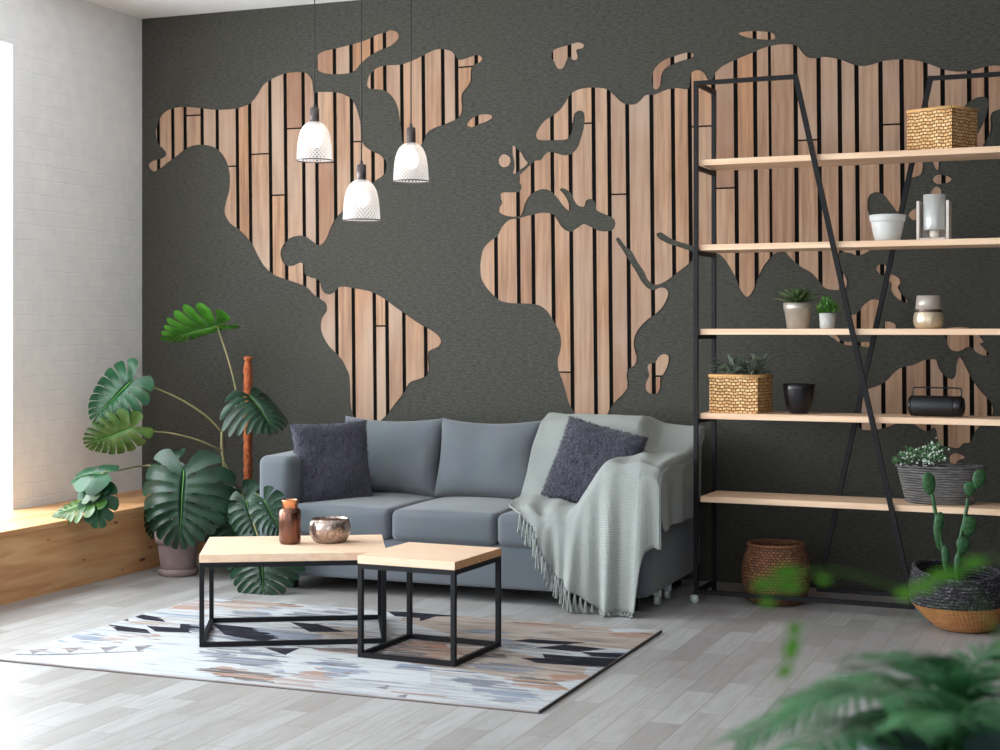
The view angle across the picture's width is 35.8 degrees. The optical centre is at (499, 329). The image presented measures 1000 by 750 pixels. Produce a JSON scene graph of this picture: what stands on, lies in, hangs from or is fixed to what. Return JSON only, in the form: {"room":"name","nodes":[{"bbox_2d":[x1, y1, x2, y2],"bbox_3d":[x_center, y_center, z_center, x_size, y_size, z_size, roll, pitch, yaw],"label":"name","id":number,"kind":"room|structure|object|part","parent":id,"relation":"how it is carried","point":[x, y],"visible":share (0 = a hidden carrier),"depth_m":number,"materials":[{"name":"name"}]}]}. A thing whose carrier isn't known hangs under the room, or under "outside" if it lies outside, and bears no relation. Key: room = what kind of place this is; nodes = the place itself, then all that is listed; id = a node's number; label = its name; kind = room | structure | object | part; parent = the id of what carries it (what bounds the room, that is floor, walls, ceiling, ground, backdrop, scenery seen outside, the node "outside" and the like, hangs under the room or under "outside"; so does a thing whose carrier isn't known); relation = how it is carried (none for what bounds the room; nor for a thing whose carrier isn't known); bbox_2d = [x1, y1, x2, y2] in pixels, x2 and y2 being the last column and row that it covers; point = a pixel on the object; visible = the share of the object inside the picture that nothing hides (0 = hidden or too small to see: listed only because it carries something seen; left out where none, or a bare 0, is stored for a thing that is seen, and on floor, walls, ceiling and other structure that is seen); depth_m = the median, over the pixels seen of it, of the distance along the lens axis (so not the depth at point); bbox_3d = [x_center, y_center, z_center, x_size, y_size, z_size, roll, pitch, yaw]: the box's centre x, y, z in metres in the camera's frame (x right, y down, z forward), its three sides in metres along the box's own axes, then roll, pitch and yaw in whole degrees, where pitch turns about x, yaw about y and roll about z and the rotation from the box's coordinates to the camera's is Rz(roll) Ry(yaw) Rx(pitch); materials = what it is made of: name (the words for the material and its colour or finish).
{"room":"living room","nodes":[
{"label":"living room","id":0,"kind":"room"},
{"bbox_2d":[0,0,141,511],"bbox_3d":[-4.106,-0.294,5.346,0.300,3.288,9.400,0,0,22],"label":"wall","id":1,"kind":"structure","parent":0,"point":[71,70],"depth_m":8.96,"materials":[{"name":"white paint"}]},
{"bbox_2d":[84,0,352,18],"bbox_3d":[0.048,-1.998,3.830,9.140,0.120,9.650,0,0,22],"label":"ceiling","id":2,"kind":"structure","parent":0,"point":[142,9],"depth_m":9.26,"materials":[{"name":"white paint"}]},
{"bbox_2d":[296,0,332,162],"bbox_3d":[-0.893,-1.375,7.459,0.175,1.124,0.175,0,0,22],"label":"pendant lamp","id":3,"kind":"object","parent":2,"relation":"hanging from","point":[313,138],"visible":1,"depth_m":7.42,"materials":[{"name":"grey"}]},
{"bbox_3d":[-0.893,-0.908,7.459,0.172,0.186,0.172,0,0,22],"label":"lamp shade","id":4,"kind":"part","parent":3,"relation":"part of","materials":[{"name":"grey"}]},
{"bbox_3d":[-0.893,-0.936,7.459,0.074,0.120,0.074,0,0,22],"label":"bulb","id":5,"kind":"part","parent":3,"relation":"part of","materials":[{"name":"white glass"}]},
{"bbox_2d":[310,104,319,123],"bbox_3d":[-0.893,-1.038,7.459,0.052,0.101,0.052,0,0,22],"label":"socket","id":6,"kind":"object","parent":3,"relation":"attached to","point":[314,111],"depth_m":7.44,"materials":[{"name":"grey metal"}]},
{"bbox_2d":[342,0,380,221],"bbox_3d":[-0.638,-1.220,7.143,0.175,1.434,0.175,0,0,22],"label":"pendant lamp","id":7,"kind":"object","parent":2,"relation":"hanging from","point":[360,195],"visible":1,"depth_m":7.11,"materials":[{"name":"grey"}]},
{"bbox_2d":[356,161,366,182],"bbox_3d":[-0.638,-0.729,7.143,0.052,0.103,0.052,0,0,22],"label":"socket","id":8,"kind":"object","parent":7,"relation":"attached to","point":[361,177],"depth_m":7.12,"materials":[{"name":"grey metal"}]},
{"bbox_3d":[-0.638,-0.598,7.143,0.172,0.186,0.172,0,0,22],"label":"lamp shade","id":9,"kind":"part","parent":7,"relation":"part of","materials":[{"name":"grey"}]},
{"bbox_3d":[-0.638,-0.626,7.143,0.074,0.120,0.074,0,0,22],"label":"bulb","id":10,"kind":"part","parent":7,"relation":"part of","materials":[{"name":"white glass"}]},
{"bbox_2d":[393,0,428,183],"bbox_3d":[-0.430,-1.326,7.490,0.175,1.221,0.175,0,0,22],"label":"pendant lamp","id":11,"kind":"object","parent":2,"relation":"hanging from","point":[410,160],"visible":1,"depth_m":7.47,"materials":[{"name":"grey"}]},
{"bbox_2d":[406,124,415,145],"bbox_3d":[-0.430,-0.943,7.490,0.052,0.106,0.052,0,0,22],"label":"socket","id":12,"kind":"object","parent":11,"relation":"attached to","point":[410,131],"depth_m":7.47,"materials":[{"name":"grey metal"}]},
{"bbox_3d":[-0.430,-0.811,7.490,0.172,0.186,0.172,0,0,22],"label":"lamp shade","id":13,"kind":"part","parent":11,"relation":"part of","materials":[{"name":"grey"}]},
{"bbox_3d":[-0.430,-0.839,7.490,0.074,0.120,0.074,0,0,22],"label":"bulb","id":14,"kind":"part","parent":11,"relation":"part of","materials":[{"name":"white glass"}]},
{"bbox_2d":[0,557,999,749],"bbox_3d":[0.048,1.400,3.830,9.140,0.100,9.650,0,0,22],"label":"floor","id":15,"kind":"structure","parent":0,"point":[711,669],"depth_m":5.85,"materials":[{"name":"grey wood"}]},
{"bbox_2d":[0,489,208,604],"bbox_3d":[-3.630,1.170,5.367,0.560,0.360,8.990,0,0,22],"label":"window bench","id":16,"kind":"object","parent":15,"relation":"on","point":[40,554],"visible":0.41,"depth_m":8.15,"materials":[{"name":"brown wood"}]},
{"bbox_2d":[52,448,242,576],"bbox_3d":[-1.923,0.998,8.448,1.043,0.705,0.616,0,0,-27],"label":"monstera","id":17,"kind":"object","parent":15,"relation":"on","point":[191,500],"visible":0.98,"depth_m":8.36,"materials":[{"name":"plant"}]},
{"bbox_2d":[154,529,200,569],"bbox_3d":[-1.778,1.225,8.559,0.256,0.226,0.256,0,0,22],"label":"pot","id":18,"kind":"object","parent":17,"relation":"attached to","point":[170,558],"depth_m":8.47,"materials":[{"name":"ceramic"}]},
{"bbox_2d":[83,303,305,594],"bbox_3d":[-1.520,0.615,8.614,1.706,1.539,0.763,0,0,42],"label":"monstera","id":19,"kind":"object","parent":15,"relation":"on","point":[242,518],"visible":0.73,"depth_m":8.78,"materials":[{"name":"plant"}]},
{"bbox_3d":[-1.583,0.786,8.913,0.039,0.402,0.089,0,0,4],"label":"stem","id":20,"kind":"part","parent":19,"relation":"part of","materials":[{"name":"green plant"}]},
{"bbox_2d":[0,597,661,713],"bbox_3d":[-0.677,1.345,6.622,2.386,0.010,1.576,0,0,22],"label":"rug","id":21,"kind":"object","parent":15,"relation":"on","point":[536,665],"visible":0.87,"depth_m":6.43,"materials":[{"name":"fabric"}]},
{"bbox_2d":[199,534,386,646],"bbox_3d":[-0.910,1.146,6.876,0.790,0.392,0.570,0,0,-6],"label":"coffee table","id":22,"kind":"object","parent":21,"relation":"on","point":[244,551],"visible":0.75,"depth_m":6.63,"materials":[{"name":"brown wood"}]},
{"bbox_3d":[-1.262,1.163,6.560,0.020,0.356,0.020,0,0,-6],"label":"leg","id":23,"kind":"part","parent":22,"relation":"part of","materials":[{"name":"black metal"}]},
{"bbox_3d":[-1.323,1.163,7.107,0.020,0.356,0.020,0,0,-6],"label":"leg","id":24,"kind":"part","parent":22,"relation":"part of","materials":[{"name":"black metal"}]},
{"bbox_3d":[-0.910,0.995,6.876,0.788,0.020,0.568,0,0,-6],"label":"rail","id":25,"kind":"part","parent":22,"relation":"part of","materials":[{"name":"black metal"}]},
{"bbox_2d":[279,499,300,544],"bbox_3d":[-0.934,0.852,6.897,0.099,0.196,0.099,0,0,22],"label":"bottle vase","id":26,"kind":"object","parent":22,"relation":"on","point":[289,514],"visible":1,"depth_m":6.86,"materials":[{"name":"brown glass"}]},
{"bbox_3d":[-0.910,1.331,6.876,0.788,0.020,0.568,0,0,-6],"label":"rail","id":27,"kind":"part","parent":22,"relation":"part of","materials":[{"name":"black metal"}]},
{"bbox_2d":[309,516,350,543],"bbox_3d":[-0.762,0.897,6.946,0.188,0.106,0.188,0,0,22],"label":"bowl","id":28,"kind":"object","parent":22,"relation":"on","point":[324,529],"visible":1,"depth_m":6.88,"materials":[{"name":"silver metal"}]},
{"bbox_3d":[-0.557,1.163,7.192,0.020,0.356,0.020,0,0,-6],"label":"leg","id":29,"kind":"part","parent":22,"relation":"part of","materials":[{"name":"black metal"}]},
{"bbox_3d":[-0.497,1.163,6.645,0.020,0.356,0.020,0,0,-6],"label":"leg","id":30,"kind":"part","parent":22,"relation":"part of","materials":[{"name":"black metal"}]},
{"bbox_2d":[358,542,500,666],"bbox_3d":[-0.289,1.133,6.464,0.445,0.418,0.445,0,0,25],"label":"coffee table","id":31,"kind":"object","parent":21,"relation":"on","point":[409,557],"visible":1,"depth_m":6.35,"materials":[{"name":"brown wood"}]},
{"bbox_3d":[-0.571,1.150,6.360,0.020,0.384,0.020,0,0,25],"label":"leg","id":32,"kind":"part","parent":31,"relation":"part of","materials":[{"name":"black metal"}]},
{"bbox_3d":[-0.394,1.150,6.746,0.020,0.384,0.020,0,0,25],"label":"leg","id":33,"kind":"part","parent":31,"relation":"part of","materials":[{"name":"black metal"}]},
{"bbox_3d":[-0.289,0.968,6.464,0.443,0.020,0.443,0,0,25],"label":"rail","id":34,"kind":"part","parent":31,"relation":"part of","materials":[{"name":"black metal"}]},
{"bbox_3d":[-0.289,1.331,6.464,0.443,0.020,0.443,0,0,25],"label":"rail","id":35,"kind":"part","parent":31,"relation":"part of","materials":[{"name":"black metal"}]},
{"bbox_3d":[-0.185,1.150,6.182,0.020,0.384,0.020,0,0,25],"label":"leg","id":36,"kind":"part","parent":31,"relation":"part of","materials":[{"name":"black metal"}]},
{"bbox_3d":[-0.007,1.150,6.569,0.020,0.384,0.020,0,0,25],"label":"leg","id":37,"kind":"part","parent":31,"relation":"part of","materials":[{"name":"black metal"}]},
{"bbox_2d":[260,451,692,610],"bbox_3d":[-0.105,0.938,8.177,2.153,0.825,1.007,0,0,22],"label":"sofa","id":38,"kind":"object","parent":15,"relation":"on","point":[400,518],"visible":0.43,"depth_m":7.79,"materials":[{"name":"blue fabric"}]},
{"bbox_3d":[-1.005,0.967,8.539,0.212,0.640,0.989,0,0,22],"label":"arm","id":39,"kind":"part","parent":38,"relation":"part of","materials":[{"name":"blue fabric"}]},
{"bbox_2d":[288,419,372,502],"bbox_3d":[-0.895,0.717,8.260,0.449,0.484,0.238,0,0,-21],"label":"throw pillow","id":40,"kind":"object","parent":38,"relation":"on","point":[334,457],"visible":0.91,"depth_m":8.21,"materials":[{"name":"fabric"}]},
{"bbox_2d":[298,492,440,539],"bbox_3d":[-0.675,0.985,8.313,0.588,0.193,0.837,0,0,22],"label":"seat cushion","id":41,"kind":"object","parent":38,"relation":"on","point":[376,514],"depth_m":7.96,"materials":[{"name":"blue fabric"}]},
{"bbox_2d":[345,416,446,497],"bbox_3d":[-0.602,0.695,8.544,0.620,0.427,0.238,0,0,22],"label":"cushion","id":42,"kind":"object","parent":38,"relation":"on","point":[404,456],"visible":0.62,"depth_m":8.43,"materials":[{"name":"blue fabric"}]},
{"bbox_2d":[392,496,513,545],"bbox_3d":[-0.138,0.983,8.100,0.584,0.197,0.839,0,0,22],"label":"seat cushion","id":43,"kind":"object","parent":38,"relation":"on","point":[451,520],"depth_m":7.75,"materials":[{"name":"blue fabric"}]},
{"bbox_2d":[435,418,540,498],"bbox_3d":[-0.062,0.695,8.333,0.600,0.427,0.244,0,0,22],"label":"cushion","id":44,"kind":"object","parent":38,"relation":"on","point":[477,459],"visible":0.88,"depth_m":8.26,"materials":[{"name":"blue fabric"}]},
{"bbox_2d":[498,510,538,548],"bbox_3d":[0.400,0.984,7.885,0.593,0.197,0.838,0,0,22],"label":"seat cushion","id":45,"kind":"object","parent":38,"relation":"on","point":[508,537],"depth_m":7.59,"materials":[{"name":"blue fabric"}]},
{"bbox_2d":[509,412,707,617],"bbox_3d":[0.511,0.897,7.852,0.900,0.907,1.107,0,0,22],"label":"blanket","id":46,"kind":"object","parent":38,"relation":"on","point":[596,545],"visible":0.9,"depth_m":7.40,"materials":[{"name":"grey fabric"}]},
{"bbox_2d":[542,415,649,502],"bbox_3d":[0.477,0.692,7.862,0.572,0.517,0.275,0,0,22],"label":"throw pillow","id":47,"kind":"object","parent":46,"relation":"on","point":[584,447],"visible":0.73,"depth_m":7.83,"materials":[{"name":"fabric"}]},
{"bbox_3d":[0.798,0.967,7.823,0.212,0.638,0.991,0,0,22],"label":"arm","id":48,"kind":"part","parent":38,"relation":"part of","materials":[{"name":"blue fabric"}]},
{"bbox_2d":[741,539,810,605],"bbox_3d":[1.368,1.200,7.685,0.340,0.296,0.340,0,0,22],"label":"wicker basket","id":49,"kind":"object","parent":15,"relation":"on","point":[761,557],"visible":0.78,"depth_m":7.57,"materials":[{"name":"brown wicker"}]},
{"bbox_2d":[690,71,999,609],"bbox_3d":[1.749,0.056,7.502,1.618,2.588,0.382,0,0,24],"label":"shelving unit","id":50,"kind":"object","parent":15,"relation":"on","point":[814,160],"visible":0.96,"depth_m":7.54,"materials":[{"name":"beige wood"}]},
{"bbox_3d":[1.038,-0.805,7.839,0.021,0.021,0.297,0,0,24],"label":"cross rail","id":51,"kind":"part","parent":50,"relation":"part of","materials":[{"name":"black metal"}]},
{"bbox_3d":[1.038,-0.384,7.839,0.021,0.021,0.297,0,0,24],"label":"cross rail","id":52,"kind":"part","parent":50,"relation":"part of","materials":[{"name":"black metal"}]},
{"bbox_3d":[1.038,0.035,7.839,0.021,0.021,0.297,0,0,24],"label":"cross rail","id":53,"kind":"part","parent":50,"relation":"part of","materials":[{"name":"black metal"}]},
{"bbox_3d":[1.038,0.453,7.839,0.021,0.021,0.297,0,0,24],"label":"cross rail","id":54,"kind":"part","parent":50,"relation":"part of","materials":[{"name":"black metal"}]},
{"bbox_3d":[1.038,-1.224,7.839,0.021,0.021,0.297,0,0,24],"label":"cross rail","id":55,"kind":"part","parent":50,"relation":"part of","materials":[{"name":"black metal"}]},
{"bbox_3d":[1.038,1.299,7.839,0.021,0.021,0.297,0,0,24],"label":"cross rail","id":56,"kind":"part","parent":50,"relation":"part of","materials":[{"name":"black metal"}]},
{"bbox_2d":[708,373,773,413],"bbox_3d":[1.208,0.317,7.768,0.270,0.194,0.216,0,0,31],"label":"woven basket","id":57,"kind":"object","parent":50,"relation":"on","point":[728,393],"visible":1,"depth_m":7.68,"materials":[{"name":"wicker"}]},
{"bbox_2d":[710,353,774,374],"bbox_3d":[1.212,0.256,7.762,0.324,0.286,0.194,0,0,9],"label":"succulent","id":58,"kind":"object","parent":57,"relation":"in","point":[738,366],"visible":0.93,"depth_m":7.73,"materials":[{"name":"green plant"}]},
{"bbox_2d":[776,287,821,328],"bbox_3d":[1.471,-0.108,7.659,0.235,0.204,0.243,0,0,-13],"label":"potted succulent","id":59,"kind":"object","parent":50,"relation":"on","point":[798,311],"visible":1,"depth_m":7.60,"materials":[{"name":"ceramic"}]},
{"bbox_2d":[783,383,814,413],"bbox_3d":[1.476,0.339,7.649,0.158,0.146,0.158,0,0,22],"label":"planter pot","id":60,"kind":"object","parent":50,"relation":"on","point":[799,397],"visible":1,"depth_m":7.59,"materials":[{"name":"black ceramic"}]},
{"bbox_2d":[815,295,840,328],"bbox_3d":[1.604,-0.091,7.575,0.126,0.170,0.140,0,0,22],"label":"potted plant","id":61,"kind":"object","parent":50,"relation":"on","point":[827,320],"visible":1,"depth_m":7.54,"materials":[{"name":"green plant"}]},
{"bbox_3d":[1.600,-0.044,7.572,0.080,0.076,0.080,0,0,22],"label":"pot","id":62,"kind":"part","parent":61,"relation":"part of","materials":[{"name":"ceramic"}]},
{"bbox_2d":[869,214,905,240],"bbox_3d":[1.869,-0.489,7.475,0.172,0.131,0.172,0,0,22],"label":"flower pot","id":63,"kind":"object","parent":50,"relation":"on","point":[884,226],"visible":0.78,"depth_m":7.41,"materials":[{"name":"white ceramic"}]},
{"bbox_3d":[2.074,0.056,7.554,1.065,2.587,0.023,0,0,24],"label":"frame","id":64,"kind":"part","parent":50,"relation":"part of","materials":[{"name":"black metal"}]},
{"bbox_2d":[913,295,943,328],"bbox_3d":[2.045,-0.085,7.397,0.142,0.158,0.142,0,0,22],"label":"votive holder","id":65,"kind":"object","parent":50,"relation":"on","point":[928,314],"visible":1,"depth_m":7.34,"materials":[{"name":"beige ceramic"}]},
{"bbox_2d":[916,200,950,239],"bbox_3d":[2.068,-0.534,7.386,0.153,0.220,0.118,0,0,22],"label":"candle stand","id":66,"kind":"object","parent":50,"relation":"on","point":[933,219],"visible":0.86,"depth_m":7.42,"materials":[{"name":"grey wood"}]},
{"bbox_3d":[2.006,-0.519,7.414,0.013,0.190,0.090,0,0,24],"label":"post","id":67,"kind":"part","parent":66,"relation":"part of","materials":[{"name":"white wood"}]},
{"bbox_3d":[2.089,-0.526,7.433,0.122,0.175,0.010,0,0,24],"label":"panel","id":68,"kind":"part","parent":66,"relation":"part of","materials":[{"name":"clear glass"}]},
{"bbox_2d":[930,230,938,237],"bbox_3d":[2.068,-0.456,7.378,0.044,0.034,0.044,0,0,22],"label":"candle","id":69,"kind":"object","parent":66,"relation":"on","point":[933,233],"depth_m":7.36,"materials":[{"name":"beige wax"}]},
{"bbox_3d":[2.131,-0.519,7.359,0.013,0.190,0.090,0,0,24],"label":"post","id":70,"kind":"part","parent":66,"relation":"part of","materials":[{"name":"white wood"}]},
{"bbox_2d":[907,387,964,416],"bbox_3d":[2.078,0.341,7.382,0.259,0.140,0.099,0,0,28],"label":"speaker","id":71,"kind":"object","parent":50,"relation":"on","point":[917,405],"visible":1,"depth_m":7.35},
{"bbox_2d":[911,395,954,416],"bbox_3d":[2.067,0.362,7.388,0.198,0.097,0.097,0,0,28],"label":"grille","id":72,"kind":"object","parent":71,"relation":"attached to","point":[920,405],"depth_m":7.35,"materials":[{"name":"black"}]},
{"bbox_3d":[2.081,0.295,7.381,0.236,0.047,0.007,0,0,28],"label":"handle","id":73,"kind":"part","parent":71,"relation":"part of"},
{"bbox_2d":[895,462,985,505],"bbox_3d":[2.094,0.732,7.375,0.418,0.186,0.235,0,0,22],"label":"planter","id":74,"kind":"object","parent":50,"relation":"on","point":[950,479],"visible":0.91,"depth_m":7.29,"materials":[{"name":"wicker"}]},
{"bbox_2d":[891,437,949,465],"bbox_3d":[2.002,0.590,7.388,0.283,0.165,0.137,0,0,22],"label":"flowering plant","id":75,"kind":"object","parent":74,"relation":"on","point":[932,455],"visible":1,"depth_m":7.36,"materials":[{"name":"green plant"}]},
{"bbox_2d":[906,105,977,149],"bbox_3d":[2.102,-0.947,7.372,0.221,0.205,0.261,0,0,-40],"label":"woven basket","id":76,"kind":"object","parent":50,"relation":"on","point":[946,126],"visible":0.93,"depth_m":7.28,"materials":[{"name":"wicker"}]},
{"bbox_2d":[704,639,999,749],"bbox_3d":[0.494,0.862,1.901,0.450,0.976,0.654,0,0,22],"label":"potted palm","id":77,"kind":"object","parent":15,"relation":"on","point":[946,716],"visible":1,"depth_m":1.87,"materials":[{"name":"plant"}]},
{"bbox_2d":[841,705,999,749],"bbox_3d":[0.590,0.935,2.007,0.290,0.830,0.290,0,0,22],"label":"pot","id":78,"kind":"object","parent":77,"relation":"on","point":[970,743],"depth_m":2.11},
{"bbox_2d":[908,559,999,632],"bbox_3d":[2.068,1.203,7.014,0.424,0.289,0.424,0,0,22],"label":"basket","id":79,"kind":"object","parent":15,"relation":"on","point":[984,580],"visible":0.74,"depth_m":6.85,"materials":[{"name":"wicker"}]},
{"bbox_2d":[922,469,985,610],"bbox_3d":[2.057,0.979,7.040,0.258,0.702,0.258,0,0,-36],"label":"potted cactus","id":80,"kind":"object","parent":79,"relation":"in","point":[968,525],"visible":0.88,"depth_m":7.01,"materials":[{"name":"green plant"}]},
{"bbox_3d":[2.002,0.986,7.051,0.087,0.481,0.017,0,0,22],"label":"stem","id":81,"kind":"part","parent":80,"relation":"part of","materials":[{"name":"green plant"}]},
{"bbox_3d":[2.091,0.991,7.016,0.069,0.466,0.017,0,0,22],"label":"stem","id":82,"kind":"part","parent":80,"relation":"part of","materials":[{"name":"green plant"}]},
{"bbox_2d":[142,0,999,591],"bbox_3d":[1.784,-0.294,8.198,9.140,3.288,0.250,0,0,22],"label":"wall","id":83,"kind":"structure","parent":0,"point":[495,361],"depth_m":8.70,"materials":[{"name":"grey paint"}]},
{"bbox_2d":[149,72,440,420],"bbox_3d":[-1.260,-0.491,9.270,1.985,2.096,0.005,0,0,22],"label":"inlay","id":84,"kind":"object","parent":83,"relation":"attached to","point":[273,198],"visible":0.92,"depth_m":9.22,"materials":[{"name":"brown wood"}]},
{"bbox_2d":[317,30,398,73],"bbox_3d":[-0.838,-1.627,9.102,0.540,0.234,0.005,0,0,22],"label":"inlay","id":85,"kind":"object","parent":83,"relation":"attached to","point":[346,59],"visible":0.98,"depth_m":9.12,"materials":[{"name":"brown wood"}]},
{"bbox_2d":[367,49,481,147],"bbox_3d":[-0.439,-1.332,8.944,0.728,0.564,0.005,0,0,22],"label":"inlay","id":86,"kind":"object","parent":83,"relation":"attached to","point":[440,80],"visible":0.95,"depth_m":8.93,"materials":[{"name":"brown wood"}]},
{"bbox_2d":[467,114,491,126],"bbox_3d":[-0.115,-1.191,8.815,0.153,0.069,0.005,0,0,22],"label":"inlay","id":87,"kind":"object","parent":83,"relation":"attached to","point":[479,119],"visible":1,"depth_m":8.81,"materials":[{"name":"brown wood"}]},
{"bbox_2d":[499,154,510,166],"bbox_3d":[0.027,-0.957,8.759,0.070,0.072,0.005,0,0,22],"label":"inlay","id":88,"kind":"object","parent":83,"relation":"attached to","point":[504,160],"visible":1,"depth_m":8.76,"materials":[{"name":"brown wood"}]},
{"bbox_2d":[513,146,527,173],"bbox_3d":[0.114,-0.960,8.724,0.090,0.160,0.005,0,0,22],"label":"inlay","id":89,"kind":"object","parent":83,"relation":"attached to","point":[520,162],"visible":1,"depth_m":8.73,"materials":[{"name":"brown wood"}]},
{"bbox_2d":[551,43,583,68],"bbox_3d":[0.376,-1.524,8.620,0.192,0.141,0.005,0,0,22],"label":"inlay","id":90,"kind":"object","parent":83,"relation":"attached to","point":[560,55],"visible":1,"depth_m":8.62,"materials":[{"name":"brown wood"}]},
{"bbox_2d":[646,354,668,393],"bbox_3d":[0.855,0.239,8.430,0.129,0.217,0.005,0,0,22],"label":"inlay","id":91,"kind":"object","parent":83,"relation":"attached to","point":[657,369],"visible":1,"depth_m":8.43,"materials":[{"name":"brown wood"}]},
{"bbox_2d":[652,52,693,88],"bbox_3d":[0.936,-1.403,8.397,0.234,0.189,0.005,0,0,22],"label":"inlay","id":92,"kind":"object","parent":83,"relation":"attached to","point":[657,73],"visible":1,"depth_m":8.41,"materials":[{"name":"brown wood"}]},
{"bbox_2d":[480,44,999,414],"bbox_3d":[1.234,-0.506,8.279,2.894,2.002,0.005,0,0,22],"label":"inlay","id":93,"kind":"object","parent":83,"relation":"attached to","point":[635,162],"visible":0.94,"depth_m":8.37,"materials":[{"name":"brown wood"}]},
{"bbox_2d":[739,31,774,39],"bbox_3d":[1.364,-1.562,8.227,0.195,0.053,0.005,0,0,22],"label":"inlay","id":94,"kind":"object","parent":83,"relation":"attached to","point":[763,35],"visible":1,"depth_m":8.22,"materials":[{"name":"brown wood"}]},
{"bbox_2d":[829,335,869,346],"bbox_3d":[1.806,0.049,8.052,0.225,0.078,0.005,0,0,22],"label":"inlay","id":95,"kind":"object","parent":83,"relation":"attached to","point":[865,344],"visible":0.66,"depth_m":8.05,"materials":[{"name":"brown wood"}]},
{"bbox_2d":[852,299,878,328],"bbox_3d":[1.887,-0.071,8.019,0.148,0.176,0.005,0,0,22],"label":"inlay","id":96,"kind":"object","parent":83,"relation":"attached to","point":[865,318],"visible":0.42,"depth_m":8.01,"materials":[{"name":"brown wood"}]},
{"bbox_2d":[876,264,885,275],"bbox_3d":[1.965,-0.309,7.988,0.050,0.058,0.005,0,0,22],"label":"inlay","id":97,"kind":"object","parent":83,"relation":"attached to","point":[881,268],"visible":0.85,"depth_m":7.99,"materials":[{"name":"brown wood"}]},
{"bbox_2d":[884,322,895,328],"bbox_3d":[2.005,-0.016,7.973,0.060,0.055,0.005,0,0,22],"label":"inlay","id":98,"kind":"object","parent":83,"relation":"attached to","point":[887,325],"visible":0.7,"depth_m":7.97,"materials":[{"name":"brown wood"}]},
{"bbox_2d":[889,275,907,302],"bbox_3d":[2.042,-0.211,7.958,0.099,0.148,0.005,0,0,22],"label":"inlay","id":99,"kind":"object","parent":83,"relation":"attached to","point":[895,281],"visible":0.84,"depth_m":7.96,"materials":[{"name":"brown wood"}]},
{"bbox_2d":[909,209,915,219],"bbox_3d":[2.137,-0.593,7.920,0.092,0.062,0.005,0,0,22],"label":"inlay","id":100,"kind":"object","parent":83,"relation":"attached to","point":[912,214],"visible":0.43,"depth_m":7.93,"materials":[{"name":"brown wood"}]},
{"bbox_2d":[858,358,992,447],"bbox_3d":[2.167,0.369,7.908,0.668,0.458,0.005,0,0,22],"label":"inlay","id":101,"kind":"object","parent":83,"relation":"attached to","point":[892,396],"visible":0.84,"depth_m":7.89,"materials":[{"name":"brown wood"}]},
{"bbox_2d":[930,187,941,201],"bbox_3d":[2.220,-0.681,7.887,0.057,0.096,0.005,0,0,22],"label":"inlay","id":102,"kind":"object","parent":83,"relation":"attached to","point":[936,193],"visible":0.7,"depth_m":7.88,"materials":[{"name":"brown wood"}]},
{"bbox_2d":[933,175,950,183],"bbox_3d":[2.247,-0.766,7.876,0.091,0.048,0.005,0,0,22],"label":"inlay","id":103,"kind":"object","parent":83,"relation":"attached to","point":[938,179],"visible":1,"depth_m":7.88,"materials":[{"name":"brown wood"}]},
{"bbox_2d":[950,453,964,463],"bbox_3d":[2.315,0.653,7.849,0.074,0.057,0.005,0,0,22],"label":"inlay","id":104,"kind":"object","parent":83,"relation":"attached to","point":[954,458],"visible":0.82,"depth_m":7.85,"materials":[{"name":"brown wood"}]},
{"bbox_2d":[944,327,988,355],"bbox_3d":[2.351,0.057,7.835,0.227,0.144,0.005,0,0,22],"label":"inlay","id":105,"kind":"object","parent":83,"relation":"attached to","point":[955,342],"visible":0.84,"depth_m":7.83,"materials":[{"name":"brown wood"}]},
{"bbox_2d":[783,303,812,328],"bbox_3d":[1.471,-0.070,7.651,0.144,0.128,0.144,0,0,22],"label":"pot","id":106,"kind":"object","parent":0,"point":[797,315],"depth_m":7.60,"materials":[{"name":"ceramic"}]},
{"bbox_2d":[751,556,999,678],"bbox_3d":[0.399,0.762,1.262,0.392,1.176,0.190,0,0,7],"label":"leafy branch","id":107,"kind":"object","parent":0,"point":[791,648],"visible":1,"depth_m":1.20,"materials":[{"name":"green plant"}]}
]}

